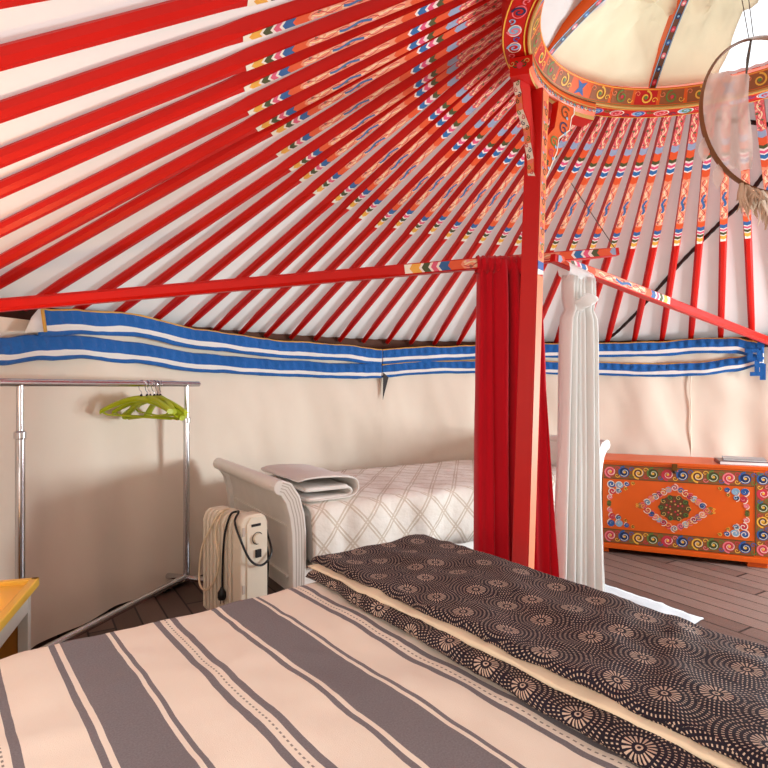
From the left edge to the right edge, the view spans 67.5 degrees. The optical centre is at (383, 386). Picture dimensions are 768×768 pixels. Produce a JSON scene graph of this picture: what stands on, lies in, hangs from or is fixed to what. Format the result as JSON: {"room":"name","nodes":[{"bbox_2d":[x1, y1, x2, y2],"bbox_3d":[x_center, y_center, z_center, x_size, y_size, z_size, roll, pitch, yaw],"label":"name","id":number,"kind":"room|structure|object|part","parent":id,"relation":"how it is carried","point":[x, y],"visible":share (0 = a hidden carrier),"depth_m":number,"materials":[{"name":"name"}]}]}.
{"room":"traditional dwelling","nodes":[
{"label":"traditional dwelling","id":0,"kind":"room"},
{"bbox_2d":[0,308,388,647],"bbox_3d":[-1.162,0.400,2.857,1.078,1.700,4.446,0,0,19],"label":"wall","id":1,"kind":"structure","parent":0,"point":[104,493],"depth_m":3.32,"materials":[{"name":"fabric"}]},
{"bbox_2d":[0,0,767,341],"bbox_3d":[1.250,-0.952,2.060,6.200,1.129,6.200,0,0,-23],"label":"ceiling","id":2,"kind":"structure","parent":0,"point":[23,21],"depth_m":3.23,"materials":[{"name":"fabric"}]},
{"bbox_2d":[0,0,48,8],"bbox_3d":[-0.510,-0.931,1.277,2.278,1.136,0.045,0,0,-24],"label":"pole","id":3,"kind":"object","parent":2,"relation":"attached to","point":[4,4],"visible":1,"depth_m":1.17,"materials":[{"name":"red paint"}]},
{"bbox_2d":[0,0,273,71],"bbox_3d":[-0.578,-0.931,1.453,2.278,1.136,0.045,0,0,-18],"label":"pole","id":4,"kind":"object","parent":2,"relation":"attached to","point":[28,50],"visible":1,"depth_m":1.41,"materials":[{"name":"red paint"}]},
{"bbox_2d":[0,0,368,123],"bbox_3d":[-0.628,-0.931,1.629,2.278,1.136,0.045,0,0,-13],"label":"pole","id":5,"kind":"object","parent":2,"relation":"attached to","point":[284,16],"visible":1,"depth_m":1.62,"materials":[{"name":"red paint"}]},
{"bbox_2d":[0,0,423,168],"bbox_3d":[-0.659,-0.931,1.802,2.278,1.136,0.045,0,0,-8],"label":"pole","id":6,"kind":"object","parent":2,"relation":"attached to","point":[285,44],"visible":1,"depth_m":1.80,"materials":[{"name":"red paint"}]},
{"bbox_2d":[0,0,452,198],"bbox_3d":[-0.672,-0.931,1.928,2.278,1.136,0.045,0,0,-4],"label":"pole","id":7,"kind":"object","parent":2,"relation":"attached to","point":[244,81],"visible":0.96,"depth_m":1.92,"materials":[{"name":"red paint"}]},
{"bbox_2d":[0,0,481,237],"bbox_3d":[-0.676,-0.931,2.097,2.278,1.136,0.045,0,0,1],"label":"pole","id":8,"kind":"object","parent":2,"relation":"attached to","point":[326,67],"visible":0.99,"depth_m":2.08,"materials":[{"name":"red paint"}]},
{"bbox_2d":[0,0,501,268],"bbox_3d":[-0.668,-0.931,2.237,2.278,1.136,0.045,0,0,5],"label":"pole","id":9,"kind":"object","parent":2,"relation":"attached to","point":[278,111],"visible":0.94,"depth_m":2.21,"materials":[{"name":"red paint"}]},
{"bbox_2d":[0,1,501,288],"bbox_3d":[-0.658,-0.931,2.329,2.278,1.136,0.045,0,0,8],"label":"pole","id":10,"kind":"object","parent":2,"relation":"attached to","point":[170,185],"visible":0.83,"depth_m":2.32,"materials":[{"name":"red paint"}]},
{"bbox_2d":[24,7,501,311],"bbox_3d":[-0.625,-0.931,2.502,2.278,1.136,0.045,0,0,13],"label":"pole","id":11,"kind":"object","parent":2,"relation":"attached to","point":[388,80],"visible":0.83,"depth_m":2.43,"materials":[{"name":"red paint"}]},
{"bbox_2d":[72,20,501,309],"bbox_3d":[-0.579,-0.931,2.666,2.278,1.136,0.045,0,0,18],"label":"pole","id":12,"kind":"object","parent":2,"relation":"attached to","point":[393,95],"visible":0.78,"depth_m":2.56,"materials":[{"name":"red paint"}]},
{"bbox_2d":[114,32,501,311],"bbox_3d":[-0.530,-0.931,2.795,2.280,1.136,0.045,0,0,24],"label":"pole","id":13,"kind":"object","parent":2,"relation":"attached to","point":[317,163],"visible":0.76,"depth_m":2.71,"materials":[{"name":"red paint"}]},
{"bbox_2d":[0,248,618,311],"bbox_3d":[-0.264,-0.471,2.490,2.821,0.390,0.052,0,0,-11],"label":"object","id":14,"kind":"object","parent":2,"relation":"attached to","point":[44,301],"visible":0.77,"depth_m":2.42,"materials":[{"name":"red paint"}]},
{"bbox_2d":[473,255,558,576],"bbox_3d":[0.618,0.311,2.643,0.404,1.824,0.143,0,0,-5],"label":"curtain","id":15,"kind":"object","parent":14,"relation":"hanging from","point":[498,278],"visible":0.54,"depth_m":2.61,"materials":[{"name":"fabric"}]},
{"bbox_2d":[571,183,614,247],"bbox_3d":[1.004,-0.817,2.755,0.223,0.320,0.004,0,0,-3],"label":"cord","id":16,"kind":"object","parent":14,"relation":"attached to","point":[571,183],"visible":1,"depth_m":2.75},
{"bbox_2d":[153,36,501,319],"bbox_3d":[-0.459,-0.931,2.948,2.282,1.136,0.045,0,0,30],"label":"pole","id":17,"kind":"object","parent":2,"relation":"attached to","point":[399,119],"visible":0.84,"depth_m":2.77,"materials":[{"name":"red paint"}]},
{"bbox_2d":[183,45,503,326],"bbox_3d":[-0.372,-0.931,3.099,2.281,1.136,0.045,0,0,35],"label":"pole","id":18,"kind":"object","parent":2,"relation":"attached to","point":[467,81],"visible":0.84,"depth_m":2.86,"materials":[{"name":"red paint"}]},
{"bbox_2d":[212,59,506,330],"bbox_3d":[-0.292,-0.931,3.212,2.283,1.136,0.045,0,0,40],"label":"pole","id":19,"kind":"object","parent":2,"relation":"attached to","point":[398,157],"visible":0.8,"depth_m":3.00,"materials":[{"name":"red paint"}]},
{"bbox_2d":[238,65,509,334],"bbox_3d":[-0.203,-0.931,3.324,2.282,1.136,0.045,0,0,43],"label":"pole","id":20,"kind":"object","parent":2,"relation":"attached to","point":[456,119],"visible":0.84,"depth_m":3.04,"materials":[{"name":"red paint"}]},
{"bbox_2d":[264,79,513,337],"bbox_3d":[-0.093,-0.931,3.441,0.045,1.136,2.278,0,0,-44],"label":"pole","id":21,"kind":"object","parent":2,"relation":"attached to","point":[507,89],"visible":0.81,"depth_m":3.15,"materials":[{"name":"red paint"}]},
{"bbox_2d":[289,93,515,339],"bbox_3d":[0.005,-0.931,3.530,0.045,1.136,2.279,0,0,-39],"label":"pole","id":22,"kind":"object","parent":2,"relation":"attached to","point":[465,148],"visible":0.79,"depth_m":3.26,"materials":[{"name":"red paint"}]},
{"bbox_2d":[313,103,518,340],"bbox_3d":[0.122,-0.931,3.622,0.045,1.136,2.278,0,0,-36],"label":"pole","id":23,"kind":"object","parent":2,"relation":"attached to","point":[511,116],"visible":0.79,"depth_m":3.32,"materials":[{"name":"red paint"}]},
{"bbox_2d":[338,118,521,341],"bbox_3d":[0.232,-0.931,3.695,0.045,1.136,2.278,0,0,-31],"label":"pole","id":24,"kind":"object","parent":2,"relation":"attached to","point":[491,155],"visible":0.73,"depth_m":3.42,"materials":[{"name":"red paint"}]},
{"bbox_2d":[362,127,523,342],"bbox_3d":[0.356,-0.931,3.767,0.045,1.136,2.278,0,0,-28],"label":"pole","id":25,"kind":"object","parent":2,"relation":"attached to","point":[517,142],"visible":0.7,"depth_m":3.50,"materials":[{"name":"red paint"}]},
{"bbox_2d":[409,166,523,344],"bbox_3d":[0.608,-0.931,3.876,0.045,1.136,2.278,0,0,-19],"label":"pole","id":26,"kind":"object","parent":2,"relation":"attached to","point":[517,184],"visible":0.58,"depth_m":3.74,"materials":[{"name":"red paint"}]},
{"bbox_2d":[385,116,549,343],"bbox_3d":[0.480,-0.931,3.826,0.045,1.136,2.278,0,0,-24],"label":"pole","id":27,"kind":"object","parent":2,"relation":"attached to","point":[517,162],"visible":0.66,"depth_m":3.60,"materials":[{"name":"red paint"}]},
{"bbox_2d":[432,125,575,344],"bbox_3d":[0.739,-0.931,3.918,0.045,1.136,2.278,0,0,-15],"label":"pole","id":28,"kind":"object","parent":2,"relation":"attached to","point":[517,209],"visible":0.54,"depth_m":3.81,"materials":[{"name":"red paint"}]},
{"bbox_2d":[456,115,594,345],"bbox_3d":[0.873,-0.931,3.949,0.045,1.136,2.278,0,0,-11],"label":"pole","id":29,"kind":"object","parent":2,"relation":"attached to","point":[579,132],"visible":0.56,"depth_m":3.33,"materials":[{"name":"red paint"}]},
{"bbox_2d":[545,116,606,231],"bbox_3d":[1.009,-0.931,3.971,0.045,1.136,2.278,0,0,-7],"label":"pole","id":30,"kind":"object","parent":2,"relation":"attached to","point":[598,122],"visible":0.41,"depth_m":3.28,"materials":[{"name":"red paint"}]},
{"bbox_2d":[543,86,628,272],"bbox_3d":[1.146,-0.931,3.984,0.045,1.136,2.278,0,0,-3],"label":"pole","id":31,"kind":"object","parent":2,"relation":"attached to","point":[610,123],"visible":0.59,"depth_m":3.38,"materials":[{"name":"red paint"}]},
{"bbox_2d":[543,118,631,319],"bbox_3d":[1.283,-0.931,3.986,0.045,1.136,2.278,0,0,1],"label":"pole","id":32,"kind":"object","parent":2,"relation":"attached to","point":[623,124],"visible":0.59,"depth_m":3.47,"materials":[{"name":"red paint"}]},
{"bbox_2d":[553,118,644,342],"bbox_3d":[1.421,-0.931,3.979,0.045,1.136,2.278,0,0,5],"label":"pole","id":33,"kind":"object","parent":2,"relation":"attached to","point":[634,130],"visible":0.54,"depth_m":3.39,"materials":[{"name":"red paint"}]},
{"bbox_2d":[594,117,657,310],"bbox_3d":[1.557,-0.931,3.962,0.045,1.136,2.278,0,0,9],"label":"pole","id":34,"kind":"object","parent":2,"relation":"attached to","point":[650,124],"visible":0.57,"depth_m":3.42,"materials":[{"name":"red paint"}]},
{"bbox_2d":[605,116,671,342],"bbox_3d":[1.692,-0.931,3.935,0.045,1.136,2.278,0,0,13],"label":"pole","id":35,"kind":"object","parent":2,"relation":"attached to","point":[664,124],"visible":0.77,"depth_m":3.56,"materials":[{"name":"red paint"}]},
{"bbox_2d":[632,115,685,341],"bbox_3d":[1.825,-0.931,3.899,0.045,1.136,2.278,0,0,17],"label":"pole","id":36,"kind":"object","parent":2,"relation":"attached to","point":[679,120],"visible":0.75,"depth_m":3.54,"materials":[{"name":"red paint"}]},
{"bbox_2d":[659,113,698,340],"bbox_3d":[1.954,-0.931,3.853,0.045,1.136,2.278,0,0,21],"label":"pole","id":37,"kind":"object","parent":2,"relation":"attached to","point":[694,118],"visible":0.77,"depth_m":3.52,"materials":[{"name":"red paint"}]},
{"bbox_2d":[611,174,762,337],"bbox_3d":[2.051,-0.847,3.972,0.075,0.899,2.100,0,0,-5],"label":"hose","id":38,"kind":"object","parent":2,"relation":"attached to","point":[756,184],"visible":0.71,"depth_m":3.90,"materials":[{"name":"black rubber"}]},
{"bbox_2d":[688,153,710,338],"bbox_3d":[2.080,-0.931,3.798,0.045,1.136,2.278,0,0,26],"label":"pole","id":39,"kind":"object","parent":2,"relation":"attached to","point":[705,169],"visible":0.62,"depth_m":3.69,"materials":[{"name":"red paint"}]},
{"bbox_2d":[718,74,731,337],"bbox_3d":[2.202,-0.931,3.735,0.045,1.136,2.278,0,0,30],"label":"pole","id":40,"kind":"object","parent":2,"relation":"attached to","point":[724,187],"visible":0.52,"depth_m":3.74,"materials":[{"name":"red paint"}]},
{"bbox_2d":[737,70,754,340],"bbox_3d":[2.319,-0.931,3.663,0.045,1.136,2.278,0,0,34],"label":"pole","id":41,"kind":"object","parent":2,"relation":"attached to","point":[745,174],"visible":0.42,"depth_m":3.80,"materials":[{"name":"red paint"}]},
{"bbox_2d":[750,120,767,126],"bbox_3d":[1.846,-1.354,2.946,0.430,0.108,0.027,0,0,9],"label":"cable","id":42,"kind":"object","parent":2,"relation":"attached to","point":[753,122],"visible":0.12,"depth_m":2.93,"materials":[{"name":"black"}]},
{"bbox_2d":[752,66,767,189],"bbox_3d":[2.431,-0.931,3.582,0.045,1.136,2.278,0,0,38],"label":"pole","id":43,"kind":"object","parent":2,"relation":"attached to","point":[760,112],"visible":0.6,"depth_m":2.96,"materials":[{"name":"red paint"}]},
{"bbox_2d":[31,548,767,649],"bbox_3d":[1.250,1.250,2.060,6.600,0.001,6.600,0,0,0],"label":"floor","id":44,"kind":"structure","parent":0,"point":[730,597],"depth_m":3.50,"materials":[{"name":"brown wood"}]},
{"bbox_2d":[0,577,38,658],"bbox_3d":[-1.260,0.938,1.625,0.400,0.625,0.440,0,0,-17],"label":"side table","id":45,"kind":"object","parent":44,"relation":"on","point":[15,594],"visible":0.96,"depth_m":1.82,"materials":[{"name":"yellow paint"}]},
{"bbox_3d":[-1.315,0.950,1.802,0.310,0.440,0.012,0,0,-17],"label":"panel","id":46,"kind":"part","parent":45,"relation":"part of","materials":[{"name":"brown wood"}]},
{"bbox_3d":[-1.158,0.955,1.851,0.030,0.590,0.030,0,0,-17],"label":"leg","id":47,"kind":"part","parent":45,"relation":"part of","materials":[{"name":"grey paint"}]},
{"bbox_2d":[0,378,202,647],"bbox_3d":[-1.306,0.607,2.910,0.428,1.284,1.345,0,0,16],"label":"clothes rack","id":48,"kind":"object","parent":44,"relation":"on","point":[19,435],"visible":0.56,"depth_m":2.69,"materials":[{"name":"silver metal"}]},
{"bbox_3d":[-1.340,-0.018,2.920,0.033,0.033,1.345,0,0,16],"label":"hanging rail","id":49,"kind":"part","parent":48,"relation":"part of","materials":[{"name":"silver metal"}]},
{"bbox_3d":[-1.343,1.135,2.910,0.035,0.036,1.125,0,0,16],"label":"rail","id":50,"kind":"part","parent":48,"relation":"part of","materials":[{"name":"silver metal"}]},
{"bbox_2d":[99,380,177,419],"bbox_3d":[-1.310,0.070,3.085,0.391,0.218,0.042,0,0,-14],"label":"hanger","id":51,"kind":"object","parent":48,"relation":"hanging from","point":[140,398],"visible":0.79,"depth_m":3.07,"materials":[{"name":"green plastic"}]},
{"bbox_2d":[122,380,173,419],"bbox_3d":[-1.275,0.071,3.094,0.391,0.220,0.043,0,0,32],"label":"hanger","id":52,"kind":"object","parent":48,"relation":"hanging from","point":[132,408],"visible":0.83,"depth_m":3.07,"materials":[{"name":"green plastic"}]},
{"bbox_2d":[112,380,186,417],"bbox_3d":[-1.284,0.068,3.150,0.391,0.213,0.042,0,0,-4],"label":"hanger","id":53,"kind":"object","parent":48,"relation":"hanging from","point":[123,406],"visible":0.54,"depth_m":3.14,"materials":[{"name":"green plastic"}]},
{"bbox_2d":[123,380,187,417],"bbox_3d":[-1.261,0.068,3.159,0.391,0.213,0.042,0,0,14],"label":"hanger","id":54,"kind":"object","parent":48,"relation":"hanging from","point":[181,409],"visible":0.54,"depth_m":3.13,"materials":[{"name":"green plastic"}]},
{"bbox_2d":[144,380,176,415],"bbox_3d":[-1.250,0.070,3.205,0.042,0.218,0.391,0,0,-42],"label":"hanger","id":55,"kind":"object","parent":48,"relation":"hanging from","point":[150,408],"visible":0.48,"depth_m":3.20,"materials":[{"name":"green plastic"}]},
{"bbox_2d":[136,380,184,420],"bbox_3d":[-1.269,0.073,3.220,0.390,0.222,0.044,0,0,28],"label":"hanger","id":56,"kind":"object","parent":48,"relation":"hanging from","point":[182,417],"visible":0.38,"depth_m":3.16,"materials":[{"name":"green plastic"}]},
{"bbox_2d":[198,505,266,609],"bbox_3d":[-0.734,0.923,2.847,0.370,0.652,0.300,0,0,44],"label":"heater","id":57,"kind":"object","parent":44,"relation":"on","point":[242,580],"visible":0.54,"depth_m":2.76,"materials":[{"name":"beige metal"}]},
{"bbox_2d":[217,510,272,603],"bbox_3d":[-0.614,0.919,2.753,0.350,0.663,0.153,0,0,-17],"label":"lead","id":58,"kind":"object","parent":57,"relation":"on","point":[221,596],"visible":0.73,"depth_m":2.74,"materials":[{"name":"black plastic"}]},
{"bbox_3d":[-0.606,0.869,2.741,0.006,0.502,0.115,0,0,44],"label":"plate","id":59,"kind":"part","parent":57,"relation":"part of","materials":[{"name":"beige metal"}]},
{"bbox_2d":[255,549,260,557],"bbox_3d":[-0.599,0.792,2.738,0.012,0.038,0.030,0,0,44],"label":"switch","id":60,"kind":"object","parent":57,"relation":"attached to","point":[257,551],"depth_m":2.73,"materials":[{"name":"black plastic"}]},
{"bbox_2d":[213,435,609,588],"bbox_3d":[0.261,0.811,3.855,2.514,0.877,1.052,0,0,-32],"label":"frame","id":61,"kind":"object","parent":44,"relation":"on","point":[248,489],"visible":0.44,"depth_m":3.00,"materials":[{"name":"white paint"}]},
{"bbox_3d":[-0.995,0.849,3.654,0.169,0.801,0.060,0,0,-32],"label":"post","id":62,"kind":"part","parent":61,"relation":"part of","materials":[{"name":"white paint"}]},
{"bbox_3d":[-0.732,0.757,3.234,0.125,0.545,0.950,0,0,-32],"label":"panel","id":63,"kind":"part","parent":61,"relation":"part of","materials":[{"name":"white paint"}]},
{"bbox_3d":[-0.708,0.825,3.249,0.020,0.262,0.850,0,0,-32],"label":"panel moulding","id":64,"kind":"part","parent":61,"relation":"part of","materials":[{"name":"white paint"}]},
{"bbox_3d":[-0.470,0.849,2.814,0.169,0.801,0.060,0,0,-32],"label":"post","id":65,"kind":"part","parent":61,"relation":"part of","materials":[{"name":"white paint"}]},
{"bbox_2d":[302,505,312,560],"bbox_3d":[0.261,0.760,3.855,2.090,0.280,0.950,0,0,-32],"label":"mattress","id":66,"kind":"object","parent":61,"relation":"on","point":[309,550],"visible":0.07,"depth_m":2.92,"materials":[{"name":"fabric"}]},
{"bbox_2d":[301,459,555,569],"bbox_3d":[0.282,0.748,3.821,2.122,0.335,1.019,0,0,-32],"label":"quilt","id":67,"kind":"object","parent":66,"relation":"on","point":[435,500],"visible":0.48,"depth_m":3.21,"materials":[{"name":"beige fabric"}]},
{"bbox_2d":[261,464,358,501],"bbox_3d":[-0.425,0.520,3.208,0.356,0.133,0.560,0,0,-32],"label":"folded blanket","id":68,"kind":"object","parent":67,"relation":"on","point":[312,483],"visible":0.77,"depth_m":3.06,"materials":[{"name":"beige fabric"}]},
{"bbox_3d":[0.523,0.975,3.435,2.210,0.150,0.030,0,0,-32],"label":"rail","id":69,"kind":"part","parent":61,"relation":"part of","materials":[{"name":"white paint"}]},
{"bbox_3d":[1.255,0.720,4.476,0.125,0.620,0.950,0,0,-32],"label":"panel","id":70,"kind":"part","parent":61,"relation":"part of","materials":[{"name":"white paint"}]},
{"bbox_3d":[1.517,0.812,4.056,0.169,0.876,0.060,0,0,-32],"label":"post","id":71,"kind":"part","parent":61,"relation":"part of","materials":[{"name":"white paint"}]},
{"bbox_2d":[509,54,595,568],"bbox_3d":[0.735,-0.045,2.572,0.646,2.591,0.177,0,0,-45],"label":"support post","id":72,"kind":"object","parent":44,"relation":"on","point":[537,98],"visible":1,"depth_m":2.45,"materials":[{"name":"red paint"}]},
{"bbox_2d":[509,58,528,68],"bbox_3d":[0.546,-1.307,2.328,0.083,0.037,0.001,0,0,21],"label":"flower","id":73,"kind":"object","parent":72,"relation":"on","point":[515,63],"depth_m":2.33,"materials":[{"name":"red paint"}]},
{"bbox_2d":[502,0,767,117],"bbox_3d":[1.250,-1.564,2.060,1.624,0.452,1.624,0,0,0],"label":"ring","id":74,"kind":"object","parent":72,"relation":"on","point":[521,19],"visible":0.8,"depth_m":2.60,"materials":[{"name":"red paint"}]},
{"bbox_2d":[541,0,758,86],"bbox_3d":[1.124,-1.654,2.060,1.157,0.422,1.409,0,0,0],"label":"cover","id":75,"kind":"object","parent":74,"relation":"on","point":[617,44],"depth_m":2.60,"materials":[{"name":"fabric"}]},
{"bbox_2d":[699,0,767,229],"bbox_3d":[1.356,-1.119,2.018,0.557,1.121,0.105,0,0,-4],"label":"dreamcatcher","id":76,"kind":"object","parent":74,"relation":"hanging from","point":[724,115],"visible":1,"depth_m":1.99,"materials":[{"name":"brown fabric"}]},
{"bbox_3d":[1.184,-0.920,1.988,0.197,0.330,0.024,0,0,-10],"label":"gauze panel","id":77,"kind":"part","parent":76,"relation":"part of","materials":[{"name":"beige"}]},
{"bbox_3d":[1.254,-1.446,2.031,0.007,0.468,0.067,0,0,-30],"label":"suspension cord","id":78,"kind":"part","parent":76,"relation":"part of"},
{"bbox_3d":[1.272,-1.141,2.006,0.026,0.151,0.010,0,0,0],"label":"twisted cord","id":79,"kind":"part","parent":76,"relation":"part of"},
{"bbox_3d":[1.277,-1.449,2.035,0.007,0.462,0.064,0,0,-30],"label":"suspension cord","id":80,"kind":"part","parent":76,"relation":"part of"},
{"bbox_2d":[605,584,702,623],"bbox_3d":[1.443,1.230,3.263,0.310,0.015,0.745,0,0,-24],"label":"cloth","id":81,"kind":"object","parent":44,"relation":"on","point":[658,606],"visible":0.4,"depth_m":3.25,"materials":[{"name":"white fabric"}]},
{"bbox_2d":[601,453,767,567],"bbox_3d":[2.198,0.900,4.371,1.212,0.700,0.489,0,0,23],"label":"chest","id":82,"kind":"object","parent":44,"relation":"on","point":[702,507],"visible":0.94,"depth_m":4.14,"materials":[{"name":"orange paint"}]},
{"bbox_3d":[2.202,0.563,4.379,1.212,0.025,0.470,0,0,23],"label":"lid","id":83,"kind":"part","parent":82,"relation":"part of","materials":[{"name":"orange paint"}]},
{"bbox_2d":[714,457,767,465],"bbox_3d":[2.565,0.538,4.136,0.302,0.026,0.220,0,0,20],"label":"magazine","id":84,"kind":"object","parent":82,"relation":"on","point":[720,461],"visible":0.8,"depth_m":4.05,"materials":[{"name":"paper"}]},
{"bbox_2d":[722,456,766,462],"bbox_3d":[2.587,0.518,4.138,0.262,0.014,0.200,0,0,28],"label":"magazine","id":85,"kind":"object","parent":84,"relation":"on","point":[725,458],"visible":1,"depth_m":4.10,"materials":[{"name":"paper"}]},
{"bbox_3d":[-0.159,1.100,1.043,2.450,0.300,2.365,0,0,0],"label":"double bed","id":86,"kind":"object","parent":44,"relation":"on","visible":0,"materials":[{"name":"striped cream and grey cloth bedding"}]},
{"bbox_3d":[-0.159,0.810,1.043,2.408,0.275,2.322,0,0,0],"label":"mattress","id":87,"kind":"object","parent":86,"relation":"on","visible":0},
{"bbox_2d":[0,582,640,767],"bbox_3d":[-0.154,0.790,1.047,2.056,0.302,1.548,0,0,-38],"label":"bedspread","id":88,"kind":"object","parent":87,"relation":"on","point":[302,676],"visible":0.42,"depth_m":1.18,"materials":[{"name":"beige fabric"}]},
{"bbox_2d":[305,534,767,767],"bbox_3d":[0.380,0.603,1.488,0.552,0.078,1.557,0,0,-36],"label":"folded throw","id":89,"kind":"object","parent":88,"relation":"on","point":[653,688],"visible":1,"depth_m":1.28,"materials":[{"name":"dark brown patterned cloth"},{"name":"cream cloth"}]},
{"bbox_2d":[374,337,765,466],"bbox_3d":[1.470,0.400,4.843,3.089,1.700,0.576,0,0,5],"label":"wall","id":90,"kind":"structure","parent":0,"point":[699,397],"depth_m":4.82,"materials":[{"name":"fabric"}]},
{"bbox_2d":[759,344,767,461],"bbox_3d":[3.436,0.400,4.077,0.211,1.700,1.354,0,0,-44],"label":"wall","id":91,"kind":"structure","parent":0,"point":[763,384],"depth_m":4.48,"materials":[{"name":"fabric"}]},
{"bbox_2d":[549,254,767,344],"bbox_3d":[1.905,-0.451,3.520,2.840,0.327,0.052,0,0,-37],"label":"curtain rod","id":92,"kind":"object","parent":91,"relation":"attached to","point":[605,278],"visible":0.94,"depth_m":3.21,"materials":[{"name":"red paint"}]},
{"bbox_2d":[554,261,604,591],"bbox_3d":[0.963,0.315,2.761,0.291,1.816,0.152,0,0,-27],"label":"curtain","id":93,"kind":"object","parent":92,"relation":"hanging from","point":[578,497],"visible":0.88,"depth_m":2.75,"materials":[{"name":"fabric"}]}
]}

